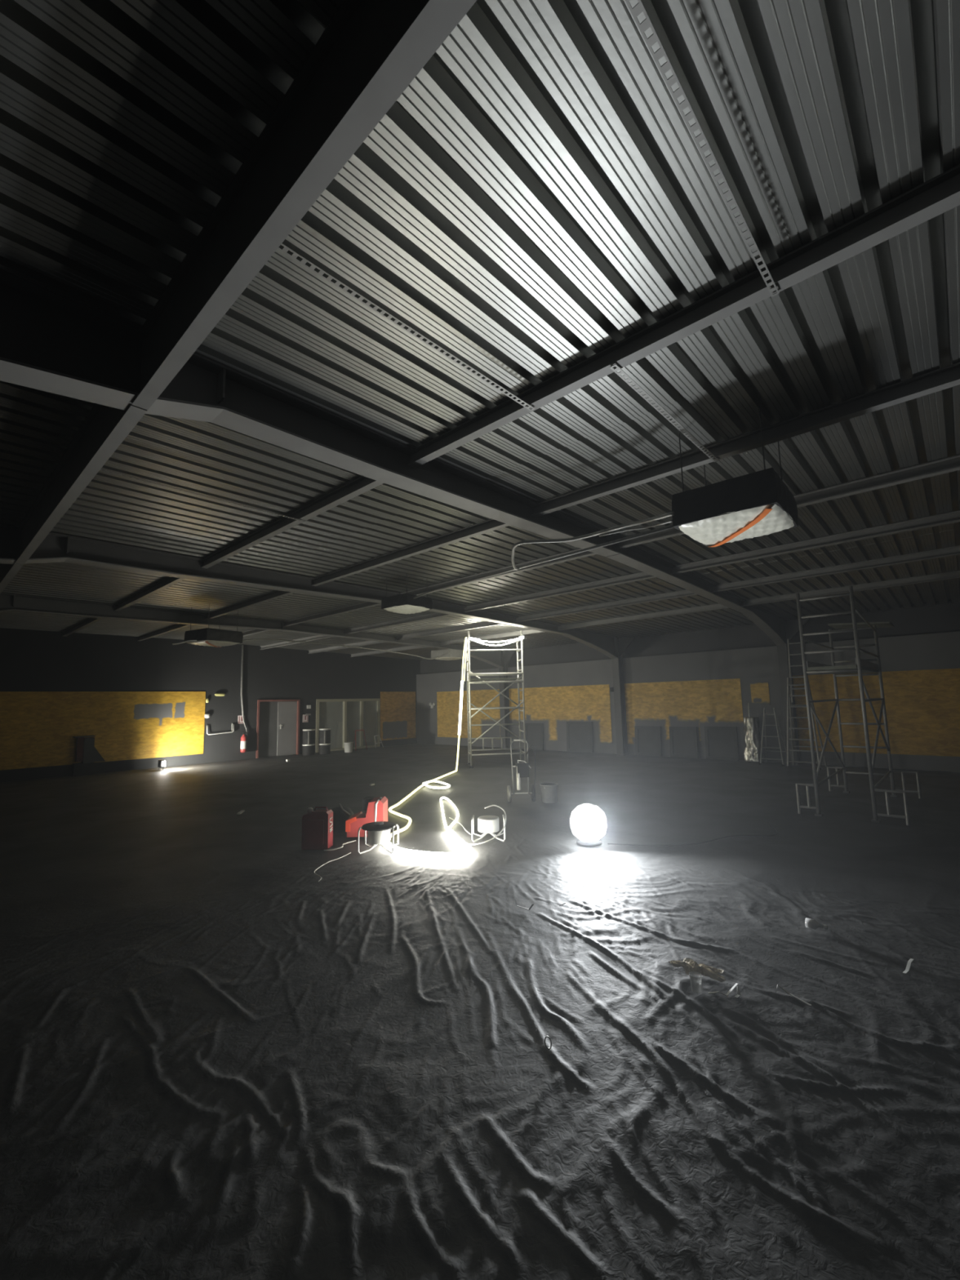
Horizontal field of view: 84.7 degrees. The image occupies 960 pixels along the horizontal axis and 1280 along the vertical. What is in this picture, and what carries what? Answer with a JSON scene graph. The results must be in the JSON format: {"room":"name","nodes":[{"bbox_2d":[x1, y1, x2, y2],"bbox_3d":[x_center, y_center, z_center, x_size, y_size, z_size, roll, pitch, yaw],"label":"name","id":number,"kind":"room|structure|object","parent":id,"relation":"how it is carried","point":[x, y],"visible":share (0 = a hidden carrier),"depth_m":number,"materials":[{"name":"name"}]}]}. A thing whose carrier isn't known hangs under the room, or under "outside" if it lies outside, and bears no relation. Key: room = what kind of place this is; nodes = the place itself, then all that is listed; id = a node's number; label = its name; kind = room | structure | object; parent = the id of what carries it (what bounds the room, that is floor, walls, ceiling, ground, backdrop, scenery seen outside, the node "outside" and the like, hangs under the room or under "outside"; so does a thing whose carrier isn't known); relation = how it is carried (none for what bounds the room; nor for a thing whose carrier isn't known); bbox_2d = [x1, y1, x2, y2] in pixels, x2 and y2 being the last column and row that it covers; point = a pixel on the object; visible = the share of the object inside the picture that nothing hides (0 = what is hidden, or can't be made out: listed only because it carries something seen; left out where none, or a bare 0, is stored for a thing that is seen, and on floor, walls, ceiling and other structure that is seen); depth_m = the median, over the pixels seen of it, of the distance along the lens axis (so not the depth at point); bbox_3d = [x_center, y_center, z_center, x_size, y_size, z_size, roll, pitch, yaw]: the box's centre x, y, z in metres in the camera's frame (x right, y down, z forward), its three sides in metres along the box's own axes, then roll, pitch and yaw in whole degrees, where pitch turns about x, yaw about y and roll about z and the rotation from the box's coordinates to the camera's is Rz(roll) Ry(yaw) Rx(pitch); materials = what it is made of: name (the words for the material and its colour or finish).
{"room":"empty warehouse","nodes":[
{"label":"empty warehouse","id":0,"kind":"room"},
{"bbox_2d":[0,627,420,782],"bbox_3d":[-11.108,1.694,14.740,0.240,4.050,24.770,-7,-9,42],"label":"wall","id":1,"kind":"structure","parent":0,"point":[31,660],"depth_m":16.91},
{"bbox_2d":[0,691,205,770],"bbox_3d":[-12.417,2.266,13.028,0.018,1.970,10.570,-7,-9,42],"label":"board","id":2,"kind":"object","parent":1,"relation":"attached to","point":[37,729],"visible":1,"depth_m":14.86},
{"bbox_2d":[206,723,234,734],"bbox_3d":[-8.478,2.902,17.198,0.098,0.351,0.856,-7,-9,42],"label":"rail","id":3,"kind":"object","parent":1,"relation":"attached to","point":[232,725],"visible":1,"depth_m":17.30,"materials":[{"name":"metal"}]},
{"bbox_2d":[237,715,244,724],"bbox_3d":[-8.046,2.682,17.759,0.015,0.270,0.220,-7,-9,42],"label":"sign","id":4,"kind":"object","parent":1,"relation":"attached to","point":[240,720],"visible":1,"depth_m":17.74,"materials":[{"name":"red plastic"}]},
{"bbox_2d":[240,644,247,733],"bbox_3d":[-8.003,1.667,17.907,0.067,2.993,0.279,-7,-9,42],"label":"conduit","id":5,"kind":"object","parent":1,"relation":"attached to","point":[242,646],"visible":1,"depth_m":17.83,"materials":[{"name":"metal"}]},
{"bbox_2d":[240,732,248,752],"bbox_3d":[-7.909,3.426,17.648,0.210,0.670,0.194,-1,-7,-2],"label":"fire extinguisher","id":6,"kind":"object","parent":1,"relation":"attached to","point":[243,746],"visible":1,"depth_m":17.58,"materials":[{"name":"red metal"}]},
{"bbox_2d":[255,699,299,758],"bbox_3d":[-7.195,3.120,18.732,0.200,1.980,1.560,-7,-9,42],"label":"door","id":7,"kind":"structure","parent":1,"relation":"in","point":[268,744],"depth_m":18.74,"materials":[{"name":"grey metal"}]},
{"bbox_2d":[302,714,308,722],"bbox_3d":[-6.453,2.899,19.474,0.015,0.280,0.220,-7,-9,42],"label":"fire sign","id":8,"kind":"object","parent":1,"relation":"attached to","point":[305,717],"visible":1,"depth_m":19.47,"materials":[{"name":"red plastic"}]},
{"bbox_2d":[315,698,380,752],"bbox_3d":[-5.199,3.329,20.874,0.140,1.980,2.930,-7,-9,42],"label":"door frame","id":9,"kind":"structure","parent":1,"relation":"in","point":[344,700],"depth_m":20.94,"materials":[{"name":"white"}]},
{"bbox_2d":[380,691,416,740],"bbox_3d":[-3.500,3.239,22.657,0.018,2.020,1.910,-7,-9,42],"label":"board","id":10,"kind":"object","parent":1,"relation":"attached to","point":[397,708],"visible":0.93,"depth_m":22.61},
{"bbox_2d":[207,742,376,763],"bbox_3d":[-7.063,4.449,21.131,2.900,0.100,8.000,-7,-9,42],"label":"floor","id":11,"kind":"structure","parent":0,"point":[357,743],"depth_m":22.92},
{"bbox_2d":[267,701,364,744],"bbox_3d":[-8.194,3.353,22.284,0.100,2.600,8.000,-7,-9,42],"label":"wall","id":12,"kind":"structure","parent":0,"point":[333,711],"depth_m":24.24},
{"bbox_2d":[364,701,376,742],"bbox_3d":[-4.381,3.493,24.206,2.900,2.400,0.100,-7,-9,42],"label":"wall","id":13,"kind":"structure","parent":0,"point":[370,706],"depth_m":24.82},
{"bbox_2d":[0,742,959,1279],"bbox_3d":[-2.033,2.486,6.059,24.600,0.033,24.470,-7,-9,42],"label":"floor","id":14,"kind":"structure","parent":0,"point":[220,1060],"depth_m":2.84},
{"bbox_2d":[71,735,105,776],"bbox_3d":[-10.772,3.173,14.538,0.200,1.050,0.760,-7,-9,42],"label":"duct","id":15,"kind":"object","parent":14,"relation":"on","point":[86,753],"visible":1,"depth_m":14.40,"materials":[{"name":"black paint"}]},
{"bbox_2d":[157,760,165,770],"bbox_3d":[-9.053,3.558,14.980,0.340,0.288,0.112,-7,-9,42],"label":"work light","id":16,"kind":"object","parent":14,"relation":"on","point":[162,763],"visible":1,"depth_m":14.90,"materials":[{"name":"black plastic"}]},
{"bbox_2d":[0,592,515,748],"bbox_3d":[-7.257,1.245,11.035,1.240,3.895,24.500,-7,-9,42],"label":"frame","id":17,"kind":"object","parent":14,"relation":"on","point":[9,602],"visible":0.78,"depth_m":12.35,"materials":[{"name":"black paint"}]},
{"bbox_2d":[62,617,102,636],"bbox_3d":[-9.495,-0.408,12.731,5.232,0.118,0.085,-7,-9,42],"label":"ceiling beam","id":18,"kind":"structure","parent":17,"relation":"attached to","point":[89,621],"depth_m":13.12,"materials":[{"name":"grey metal"}]},
{"bbox_2d":[137,623,192,640],"bbox_3d":[-8.287,-0.281,14.036,5.232,0.118,0.085,-7,-9,42],"label":"ceiling beam","id":19,"kind":"structure","parent":17,"relation":"attached to","point":[177,626],"depth_m":14.31,"materials":[{"name":"grey metal"}]},
{"bbox_2d":[242,629,268,636],"bbox_3d":[-7.027,-0.147,15.398,5.232,0.118,0.085,-7,-9,42],"label":"ceiling beam","id":20,"kind":"structure","parent":17,"relation":"attached to","point":[251,632],"depth_m":14.81,"materials":[{"name":"grey metal"}]},
{"bbox_2d":[259,635,332,649],"bbox_3d":[-5.766,0.030,16.754,5.232,0.118,0.085,-7,-9,42],"label":"ceiling beam","id":21,"kind":"structure","parent":17,"relation":"attached to","point":[316,637],"depth_m":16.94,"materials":[{"name":"grey metal"}]},
{"bbox_2d":[307,640,383,653],"bbox_3d":[-4.518,0.205,18.096,5.232,0.118,0.085,-7,-9,42],"label":"ceiling beam","id":22,"kind":"structure","parent":17,"relation":"attached to","point":[366,642],"depth_m":18.33,"materials":[{"name":"grey metal"}]},
{"bbox_2d":[350,645,425,657],"bbox_3d":[-3.264,0.381,19.445,5.232,0.118,0.085,-7,-9,42],"label":"ceiling beam","id":23,"kind":"structure","parent":17,"relation":"attached to","point":[410,647],"depth_m":19.60,"materials":[{"name":"grey metal"}]},
{"bbox_2d":[302,728,315,755],"bbox_3d":[-6.145,3.657,18.896,0.430,0.905,0.430,-7,-9,42],"label":"drum","id":24,"kind":"object","parent":14,"relation":"on","point":[308,735],"visible":1,"depth_m":18.73,"materials":[{"name":"black metal"}]},
{"bbox_2d":[301,806,333,849],"bbox_3d":[-1.972,2.280,6.417,0.343,0.488,0.164,-2,-7,7],"label":"jerrycan","id":25,"kind":"object","parent":14,"relation":"on","point":[317,824],"visible":1,"depth_m":6.34,"materials":[{"name":"red plastic"}]},
{"bbox_2d":[0,523,635,755],"bbox_3d":[-3.772,0.788,7.855,1.240,3.895,24.500,-7,-9,42],"label":"frame","id":26,"kind":"object","parent":14,"relation":"on","point":[55,547],"visible":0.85,"depth_m":8.16,"materials":[{"name":"black paint"}]},
{"bbox_2d":[0,563,23,594],"bbox_3d":[-7.207,-0.884,7.864,4.724,0.423,0.082,-7,-9,42],"label":"roof beam","id":27,"kind":"structure","parent":26,"relation":"attached to","point":[7,571],"depth_m":6.99,"materials":[{"name":"grey metal"}]},
{"bbox_2d":[114,576,185,611],"bbox_3d":[-5.824,-0.889,9.380,4.724,0.118,0.085,-7,-9,42],"label":"ceiling beam","id":28,"kind":"structure","parent":26,"relation":"attached to","point":[169,581],"depth_m":9.49,"materials":[{"name":"grey metal"}]},
{"bbox_2d":[204,590,293,619],"bbox_3d":[-4.616,-0.762,10.685,4.724,0.118,0.085,-7,-9,42],"label":"ceiling beam","id":29,"kind":"structure","parent":26,"relation":"attached to","point":[277,593],"depth_m":10.75,"materials":[{"name":"grey metal"}]},
{"bbox_2d":[283,601,381,626],"bbox_3d":[-3.356,-0.628,12.047,4.724,0.118,0.085,-7,-9,42],"label":"ceiling beam","id":30,"kind":"structure","parent":26,"relation":"attached to","point":[362,605],"depth_m":12.06,"materials":[{"name":"grey metal"}]},
{"bbox_2d":[343,612,451,634],"bbox_3d":[-2.094,-0.452,13.403,4.724,0.118,0.085,-7,-9,42],"label":"ceiling beam","id":31,"kind":"structure","parent":26,"relation":"attached to","point":[434,615],"depth_m":13.39,"materials":[{"name":"grey metal"}]},
{"bbox_2d":[396,621,502,639],"bbox_3d":[-0.847,-0.277,14.745,4.724,0.118,0.085,-7,-9,42],"label":"ceiling beam","id":32,"kind":"structure","parent":26,"relation":"attached to","point":[487,624],"depth_m":14.75,"materials":[{"name":"grey metal"}]},
{"bbox_2d":[439,629,544,645],"bbox_3d":[0.408,-0.101,16.094,4.724,0.118,0.085,-7,-9,42],"label":"ceiling beam","id":33,"kind":"structure","parent":26,"relation":"attached to","point":[529,631],"depth_m":16.00,"materials":[{"name":"grey metal"}]},
{"bbox_2d":[318,728,330,754],"bbox_3d":[-5.646,3.675,19.143,0.430,0.905,0.430,-7,-9,42],"label":"drum","id":34,"kind":"object","parent":14,"relation":"on","point":[324,736],"visible":1,"depth_m":18.98,"materials":[{"name":"black metal"}]},
{"bbox_2d":[319,715,328,728],"bbox_3d":[-6.266,3.647,20.679,0.543,1.350,0.851,-7,-9,42],"label":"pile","id":35,"kind":"object","parent":34,"relation":"on","point":[323,723],"visible":0.15,"depth_m":20.64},
{"bbox_2d":[313,852,351,882],"bbox_3d":[-1.619,2.411,5.622,0.181,0.020,0.958,-2,-7,5],"label":"cable","id":36,"kind":"object","parent":14,"relation":"on","point":[350,852],"visible":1,"depth_m":5.65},
{"bbox_2d":[324,840,355,850],"bbox_3d":[-1.676,2.507,6.424,0.127,0.025,0.488,-6,-8,32],"label":"cable","id":37,"kind":"object","parent":14,"relation":"on","point":[353,840],"visible":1,"depth_m":6.33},
{"bbox_2d":[330,803,353,833],"bbox_3d":[-1.925,2.429,7.283,0.401,0.395,0.380,-7,-9,42],"label":"tool bag","id":38,"kind":"object","parent":14,"relation":"on","point":[341,814],"visible":0.72,"depth_m":7.13,"materials":[{"name":"black fabric"}]},
{"bbox_2d":[343,742,353,752],"bbox_3d":[-4.880,3.982,19.565,0.353,0.360,0.357,-7,-9,42],"label":"bucket","id":39,"kind":"object","parent":14,"relation":"on","point":[348,745],"visible":1,"depth_m":19.43,"materials":[{"name":"white plastic"}]},
{"bbox_2d":[352,729,367,750],"bbox_3d":[-4.664,3.884,20.496,0.496,0.776,0.399,3,-8,-31],"label":"trestle","id":40,"kind":"object","parent":14,"relation":"on","point":[355,730],"visible":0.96,"depth_m":20.43,"materials":[{"name":"red metal"}]},
{"bbox_2d":[345,795,387,837],"bbox_3d":[-1.497,2.343,7.001,0.485,0.494,0.420,-1,-7,0],"label":"machine","id":41,"kind":"object","parent":14,"relation":"on","point":[376,808],"visible":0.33,"depth_m":6.84,"materials":[{"name":"red plastic"}]},
{"bbox_2d":[357,821,399,854],"bbox_3d":[-1.199,2.327,6.251,0.420,0.323,0.408,-1,-7,1],"label":"work light","id":42,"kind":"object","parent":14,"relation":"on","point":[379,832],"visible":1,"depth_m":6.15,"materials":[{"name":"white metal"}]},
{"bbox_2d":[0,268,808,764],"bbox_3d":[-0.303,0.333,4.687,1.240,3.895,24.500,-7,-9,42],"label":"frame","id":43,"kind":"object","parent":14,"relation":"on","point":[51,341],"visible":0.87,"depth_m":3.56,"materials":[{"name":"black paint"}]},
{"bbox_2d":[14,403,146,564],"bbox_3d":[-3.730,-1.340,4.689,4.704,0.423,0.082,-7,-9,42],"label":"roof beam","id":44,"kind":"structure","parent":43,"relation":"attached to","point":[104,428],"depth_m":4.21,"materials":[{"name":"grey metal"}]},
{"bbox_2d":[200,475,383,568],"bbox_3d":[-2.347,-1.345,6.206,4.704,0.118,0.085,-7,-9,42],"label":"ceiling beam","id":45,"kind":"structure","parent":43,"relation":"attached to","point":[362,484],"depth_m":5.91,"materials":[{"name":"grey metal"}]},
{"bbox_2d":[100,468,306,521],"bbox_3d":[-2.642,-1.395,5.129,0.036,0.003,2.050,-7,-9,42],"label":"cable tray","id":46,"kind":"object","parent":45,"relation":"attached to","point":[106,470],"visible":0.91,"depth_m":5.04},
{"bbox_2d":[131,0,476,409],"bbox_3d":[1.647,-2.044,-0.218,9.892,0.423,0.082,-7,-9,42],"label":"roof beam","id":47,"kind":"structure","parent":43,"relation":"attached to","point":[369,52],"depth_m":1.86,"materials":[{"name":"grey metal"}]},
{"bbox_2d":[311,518,510,586],"bbox_3d":[-1.139,-1.218,7.511,4.704,0.118,0.085,-7,-9,42],"label":"ceiling beam","id":48,"kind":"structure","parent":43,"relation":"attached to","point":[490,525],"depth_m":7.26,"materials":[{"name":"grey metal"}]},
{"bbox_2d":[400,548,596,595],"bbox_3d":[0.122,-1.084,8.873,4.704,0.118,0.085,-7,-9,42],"label":"ceiling beam","id":49,"kind":"structure","parent":43,"relation":"attached to","point":[422,590],"depth_m":8.63,"materials":[{"name":"grey metal"}]},
{"bbox_2d":[462,572,656,612],"bbox_3d":[1.383,-0.907,10.229,4.704,0.118,0.085,-7,-9,42],"label":"ceiling beam","id":50,"kind":"structure","parent":43,"relation":"attached to","point":[641,575],"depth_m":10.02,"materials":[{"name":"grey metal"}]},
{"bbox_2d":[515,589,697,622],"bbox_3d":[2.631,-0.732,11.571,4.704,0.118,0.085,-7,-9,42],"label":"ceiling beam","id":51,"kind":"structure","parent":43,"relation":"attached to","point":[686,593],"depth_m":11.40,"materials":[{"name":"grey metal"}]},
{"bbox_2d":[557,603,728,630],"bbox_3d":[3.885,-0.556,12.920,4.704,0.118,0.085,-7,-9,42],"label":"ceiling beam","id":52,"kind":"structure","parent":43,"relation":"attached to","point":[714,606],"depth_m":12.77,"materials":[{"name":"grey metal"}]},
{"bbox_2d":[407,164,959,468],"bbox_3d":[3.030,-2.050,1.298,9.892,0.118,0.085,-7,-9,42],"label":"ceiling beam","id":53,"kind":"structure","parent":43,"relation":"attached to","point":[940,194],"depth_m":2.82,"materials":[{"name":"grey metal"}]},
{"bbox_2d":[277,243,534,410],"bbox_3d":[-0.313,-1.702,2.986,0.040,0.003,2.025,-7,-9,42],"label":"cable tray","id":54,"kind":"object","parent":53,"relation":"attached to","point":[286,248],"visible":0.91,"depth_m":2.82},
{"bbox_2d":[609,364,719,462],"bbox_3d":[1.447,-1.629,3.935,0.044,0.003,1.850,-7,-9,42],"label":"cable tray","id":55,"kind":"object","parent":53,"relation":"attached to","point":[617,368],"visible":1,"depth_m":3.77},
{"bbox_2d":[625,0,779,296],"bbox_3d":[0.828,-1.849,1.962,0.034,0.003,2.050,-7,-9,42],"label":"cable tray","id":56,"kind":"object","parent":53,"relation":"attached to","point":[637,10],"visible":1,"depth_m":1.91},
{"bbox_2d":[531,361,959,517],"bbox_3d":[4.238,-1.923,2.603,9.892,0.118,0.085,-7,-9,42],"label":"ceiling beam","id":57,"kind":"structure","parent":43,"relation":"attached to","point":[948,376],"depth_m":4.26,"materials":[{"name":"grey metal"}]},
{"bbox_2d":[619,454,959,549],"bbox_3d":[5.498,-1.789,3.965,9.892,0.118,0.085,-7,-9,42],"label":"ceiling beam","id":58,"kind":"structure","parent":43,"relation":"attached to","point":[952,464],"depth_m":5.38,"materials":[{"name":"grey metal"}]},
{"bbox_2d":[669,510,959,574],"bbox_3d":[6.760,-1.612,5.321,9.892,0.118,0.085,-7,-9,42],"label":"ceiling beam","id":59,"kind":"structure","parent":43,"relation":"attached to","point":[952,517],"depth_m":7.16,"materials":[{"name":"grey metal"}]},
{"bbox_2d":[710,546,959,592],"bbox_3d":[8.007,-1.437,6.663,9.892,0.118,0.085,-7,-9,42],"label":"ceiling beam","id":60,"kind":"structure","parent":43,"relation":"attached to","point":[951,551],"depth_m":8.55,"materials":[{"name":"grey metal"}]},
{"bbox_2d":[741,570,959,606],"bbox_3d":[9.262,-1.261,8.012,9.892,0.118,0.085,-7,-9,42],"label":"ceiling beam","id":61,"kind":"structure","parent":43,"relation":"attached to","point":[952,575],"depth_m":9.91,"materials":[{"name":"grey metal"}]},
{"bbox_2d":[386,635,524,856],"bbox_3d":[-0.409,1.184,10.279,1.926,3.479,8.447,-2,-7,9],"label":"light","id":62,"kind":"object","parent":14,"relation":"on","point":[400,849],"visible":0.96,"depth_m":8.77,"materials":[{"name":"white"}]},
{"bbox_2d":[453,804,506,844],"bbox_3d":[0.012,2.288,6.518,0.666,0.389,0.480,-1,-7,-5],"label":"cable","id":63,"kind":"object","parent":14,"relation":"on","point":[500,832],"visible":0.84,"depth_m":6.40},
{"bbox_2d":[471,814,506,842],"bbox_3d":[0.108,2.358,6.654,0.420,0.298,0.359,-1,-7,1],"label":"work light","id":64,"kind":"object","parent":14,"relation":"on","point":[486,824],"visible":0.98,"depth_m":6.56,"materials":[{"name":"white plastic"}]},
{"bbox_2d":[466,630,526,768],"bbox_3d":[0.418,1.609,14.584,1.558,3.660,0.820,-1,-7,-6],"label":"scaffold tower","id":65,"kind":"object","parent":14,"relation":"on","point":[486,681],"visible":0.91,"depth_m":14.37,"materials":[{"name":"metal"}]},
{"bbox_2d":[506,738,536,802],"bbox_3d":[0.726,2.267,9.171,0.499,1.065,0.315,-1,-7,-5],"label":"hand truck","id":66,"kind":"object","parent":14,"relation":"on","point":[522,767],"visible":1,"depth_m":9.09,"materials":[{"name":"metal"}]},
{"bbox_2d":[524,723,542,750],"bbox_3d":[1.930,3.457,18.904,0.800,0.930,0.085,-7,-9,42],"label":"leaning board","id":67,"kind":"object","parent":14,"relation":"on","point":[534,731],"visible":0.79,"depth_m":18.88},
{"bbox_2d":[544,1035,551,1049],"bbox_3d":[0.334,1.976,2.586,0.027,0.050,0.051,-7,-9,42],"label":"ring","id":68,"kind":"object","parent":14,"relation":"on","point":[549,1048],"visible":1,"depth_m":2.58,"materials":[{"name":"metal"}]},
{"bbox_2d":[539,782,558,803],"bbox_3d":[1.192,2.627,9.050,0.312,0.300,0.315,-7,-9,42],"label":"bucket","id":69,"kind":"object","parent":14,"relation":"on","point":[548,790],"visible":1,"depth_m":8.94,"materials":[{"name":"plastic"}]},
{"bbox_2d":[566,721,593,752],"bbox_3d":[3.326,3.239,17.634,1.000,1.000,0.085,-7,-9,42],"label":"leaning board","id":70,"kind":"object","parent":14,"relation":"on","point":[579,734],"visible":1,"depth_m":17.63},
{"bbox_2d":[569,803,606,846],"bbox_3d":[1.308,2.212,6.361,0.430,0.462,0.430,-1,-7,-2],"label":"globe lamp","id":71,"kind":"object","parent":14,"relation":"on","point":[588,822],"visible":1,"depth_m":6.21,"materials":[{"name":"white"}]},
{"bbox_2d":[634,725,662,756],"bbox_3d":[5.099,3.067,16.009,0.820,0.880,0.085,-7,-9,42],"label":"leaning board","id":72,"kind":"object","parent":14,"relation":"on","point":[647,739],"visible":1,"depth_m":16.00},
{"bbox_2d":[669,726,698,758],"bbox_3d":[5.900,2.962,15.278,0.800,0.880,0.085,-7,-9,42],"label":"leaning board","id":73,"kind":"object","parent":14,"relation":"on","point":[683,740],"visible":1,"depth_m":15.27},
{"bbox_2d":[607,821,777,846],"bbox_3d":[2.819,2.408,6.449,2.602,0.022,0.588,1,-7,-22],"label":"power cable","id":74,"kind":"object","parent":14,"relation":"on","point":[766,821],"visible":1,"depth_m":6.22,"materials":[{"name":"black rubber"}]},
{"bbox_2d":[688,971,702,993],"bbox_3d":[1.262,2.001,3.077,0.072,0.090,0.072,-7,-9,42],"label":"plastic cup","id":75,"kind":"object","parent":14,"relation":"on","point":[695,977],"visible":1,"depth_m":3.06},
{"bbox_2d":[668,958,726,982],"bbox_3d":[1.353,2.039,3.280,0.359,0.041,0.185,-7,-9,42],"label":"crumpled paper","id":76,"kind":"object","parent":14,"relation":"on","point":[689,965],"visible":0.94,"depth_m":3.26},
{"bbox_2d":[704,726,738,760],"bbox_3d":[6.672,2.851,14.575,0.860,0.900,0.085,-7,-9,42],"label":"leaning board","id":77,"kind":"object","parent":14,"relation":"on","point":[721,742],"visible":1,"depth_m":14.57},
{"bbox_2d":[708,982,741,998],"bbox_3d":[1.410,2.015,3.015,0.182,0.048,0.098,-1,-7,-5],"label":"strip","id":78,"kind":"object","parent":14,"relation":"on","point":[736,985],"visible":1,"depth_m":3.03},
{"bbox_2d":[742,702,763,763],"bbox_3d":[7.151,2.423,13.848,0.454,1.540,0.361,-7,-9,42],"label":"bundle","id":79,"kind":"object","parent":14,"relation":"on","point":[751,733],"visible":0.93,"depth_m":13.74,"materials":[{"name":"plastic"}]},
{"bbox_2d":[759,707,786,766],"bbox_3d":[7.440,2.437,13.404,0.575,1.427,0.614,-7,-9,42],"label":"stepladder","id":80,"kind":"object","parent":14,"relation":"on","point":[764,708],"visible":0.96,"depth_m":13.34,"materials":[{"name":"metal"}]},
{"bbox_2d":[775,984,812,1006],"bbox_3d":[1.772,2.003,2.978,0.044,0.048,0.185,5,-9,-41],"label":"wire piece","id":81,"kind":"object","parent":14,"relation":"on","point":[784,990],"visible":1,"depth_m":2.97,"materials":[{"name":"metal"}]},
{"bbox_2d":[786,637,826,769],"bbox_3d":[7.821,1.507,12.852,0.731,3.126,0.689,-7,-9,42],"label":"ladder","id":82,"kind":"object","parent":14,"relation":"on","point":[789,686],"visible":0.82,"depth_m":12.76,"materials":[{"name":"metal"}]},
{"bbox_2d":[804,917,827,929],"bbox_3d":[2.453,2.076,3.839,0.135,0.066,0.066,-7,-9,42],"label":"clear bottle","id":83,"kind":"object","parent":14,"relation":"on","point":[809,923],"visible":1,"depth_m":3.83,"materials":[{"name":"plastic"}]},
{"bbox_2d":[795,586,921,825],"bbox_3d":[5.908,0.957,8.362,1.283,3.240,2.475,-7,-9,42],"label":"scaffold tower","id":84,"kind":"object","parent":14,"relation":"on","point":[862,667],"visible":1,"depth_m":7.82,"materials":[{"name":"metal"}]},
{"bbox_2d":[902,958,914,973],"bbox_3d":[2.655,2.022,3.268,0.174,0.036,0.021,4,-9,-38],"label":"plastic offcut","id":85,"kind":"object","parent":14,"relation":"on","point":[909,962],"visible":1,"depth_m":3.27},
{"bbox_2d":[0,0,959,660],"bbox_3d":[-1.836,-1.304,6.587,25.160,0.320,24.970,-7,-9,42],"label":"ceiling","id":86,"kind":"structure","parent":0,"point":[539,197],"depth_m":2.71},
{"bbox_2d":[184,603,243,647],"bbox_3d":[-5.773,-0.291,11.451,0.830,0.845,0.830,-5,-8,31],"label":"ceiling lamp","id":87,"kind":"object","parent":86,"relation":"hanging from","point":[209,637],"depth_m":11.16,"materials":[{"name":"black plastic"}]},
{"bbox_2d":[381,573,432,613],"bbox_3d":[-1.274,-0.780,9.178,0.627,0.613,0.628,-6,-8,37],"label":"ceiling lamp","id":88,"kind":"object","parent":86,"relation":"hanging from","point":[405,603],"depth_m":8.96,"materials":[{"name":"black plastic"}]},
{"bbox_2d":[431,648,465,660],"bbox_3d":[-1.018,0.319,17.168,0.830,0.681,0.830,-6,-8,37],"label":"ceiling lamp","id":89,"kind":"object","parent":86,"relation":"hanging from","point":[446,654],"depth_m":16.84,"materials":[{"name":"metal"}]},
{"bbox_2d":[242,638,439,659],"bbox_3d":[-3.523,0.267,14.395,0.323,0.297,6.568,-7,-9,40],"label":"ceiling pipe","id":90,"kind":"object","parent":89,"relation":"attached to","point":[255,639],"visible":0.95,"depth_m":14.12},
{"bbox_2d":[671,405,798,546],"bbox_3d":[2.105,-1.299,4.383,0.788,0.865,0.788,-7,-9,42],"label":"ceiling light","id":91,"kind":"object","parent":86,"relation":"hanging from","point":[757,504],"depth_m":4.12,"materials":[{"name":"black plastic"}]},
{"bbox_2d":[413,524,673,599],"bbox_3d":[0.248,-0.820,6.558,0.032,0.372,5.161,3,-8,-31],"label":"conduit","id":92,"kind":"object","parent":91,"relation":"attached to","point":[664,528],"visible":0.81,"depth_m":5.48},
{"bbox_2d":[511,511,675,569],"bbox_3d":[0.829,-0.962,5.105,0.556,0.130,2.201,3,-8,-34],"label":"pipe","id":93,"kind":"object","parent":91,"relation":"attached to","point":[671,513],"visible":1,"depth_m":5.10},
{"bbox_2d":[599,519,672,537],"bbox_3d":[1.389,-0.986,4.696,0.090,0.140,0.852,3,-8,-30],"label":"pipe tail","id":94,"kind":"object","parent":91,"relation":"attached to","point":[668,521],"visible":1,"depth_m":4.71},
{"bbox_2d":[416,631,959,772],"bbox_3d":[6.324,1.881,15.302,24.600,3.020,0.300,-7,-9,42],"label":"wall","id":95,"kind":"structure","parent":0,"point":[940,651],"depth_m":14.44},
{"bbox_2d":[436,688,500,739],"bbox_3d":[-0.528,3.002,21.314,3.520,1.900,0.018,-7,-9,42],"label":"board","id":96,"kind":"object","parent":95,"relation":"attached to","point":[447,702],"visible":0.79,"depth_m":21.32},
{"bbox_2d":[508,684,612,743],"bbox_3d":[2.666,2.583,18.399,4.210,1.900,0.018,-7,-9,42],"label":"board","id":97,"kind":"object","parent":95,"relation":"attached to","point":[553,707],"visible":0.86,"depth_m":18.21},
{"bbox_2d":[624,678,744,748],"bbox_3d":[5.875,2.153,15.471,3.440,1.880,0.018,-7,-9,42],"label":"board","id":98,"kind":"object","parent":95,"relation":"attached to","point":[700,704],"visible":0.86,"depth_m":15.38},
{"bbox_2d":[750,682,770,705],"bbox_3d":[7.473,1.436,14.061,0.440,0.600,0.018,-7,-9,42],"label":"board","id":99,"kind":"object","parent":95,"relation":"attached to","point":[760,695],"visible":1,"depth_m":14.05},
{"bbox_2d":[792,668,959,756],"bbox_3d":[10.381,1.558,11.358,6.280,1.890,0.018,-7,-9,42],"label":"board","id":100,"kind":"object","parent":95,"relation":"attached to","point":[922,707],"visible":0.67,"depth_m":12.09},
{"bbox_2d":[420,600,959,674],"bbox_3d":[6.401,-0.082,15.668,24.600,1.040,0.200,-7,-9,42],"label":"cladding","id":101,"kind":"object","parent":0,"point":[937,618],"visible":0.33,"depth_m":14.88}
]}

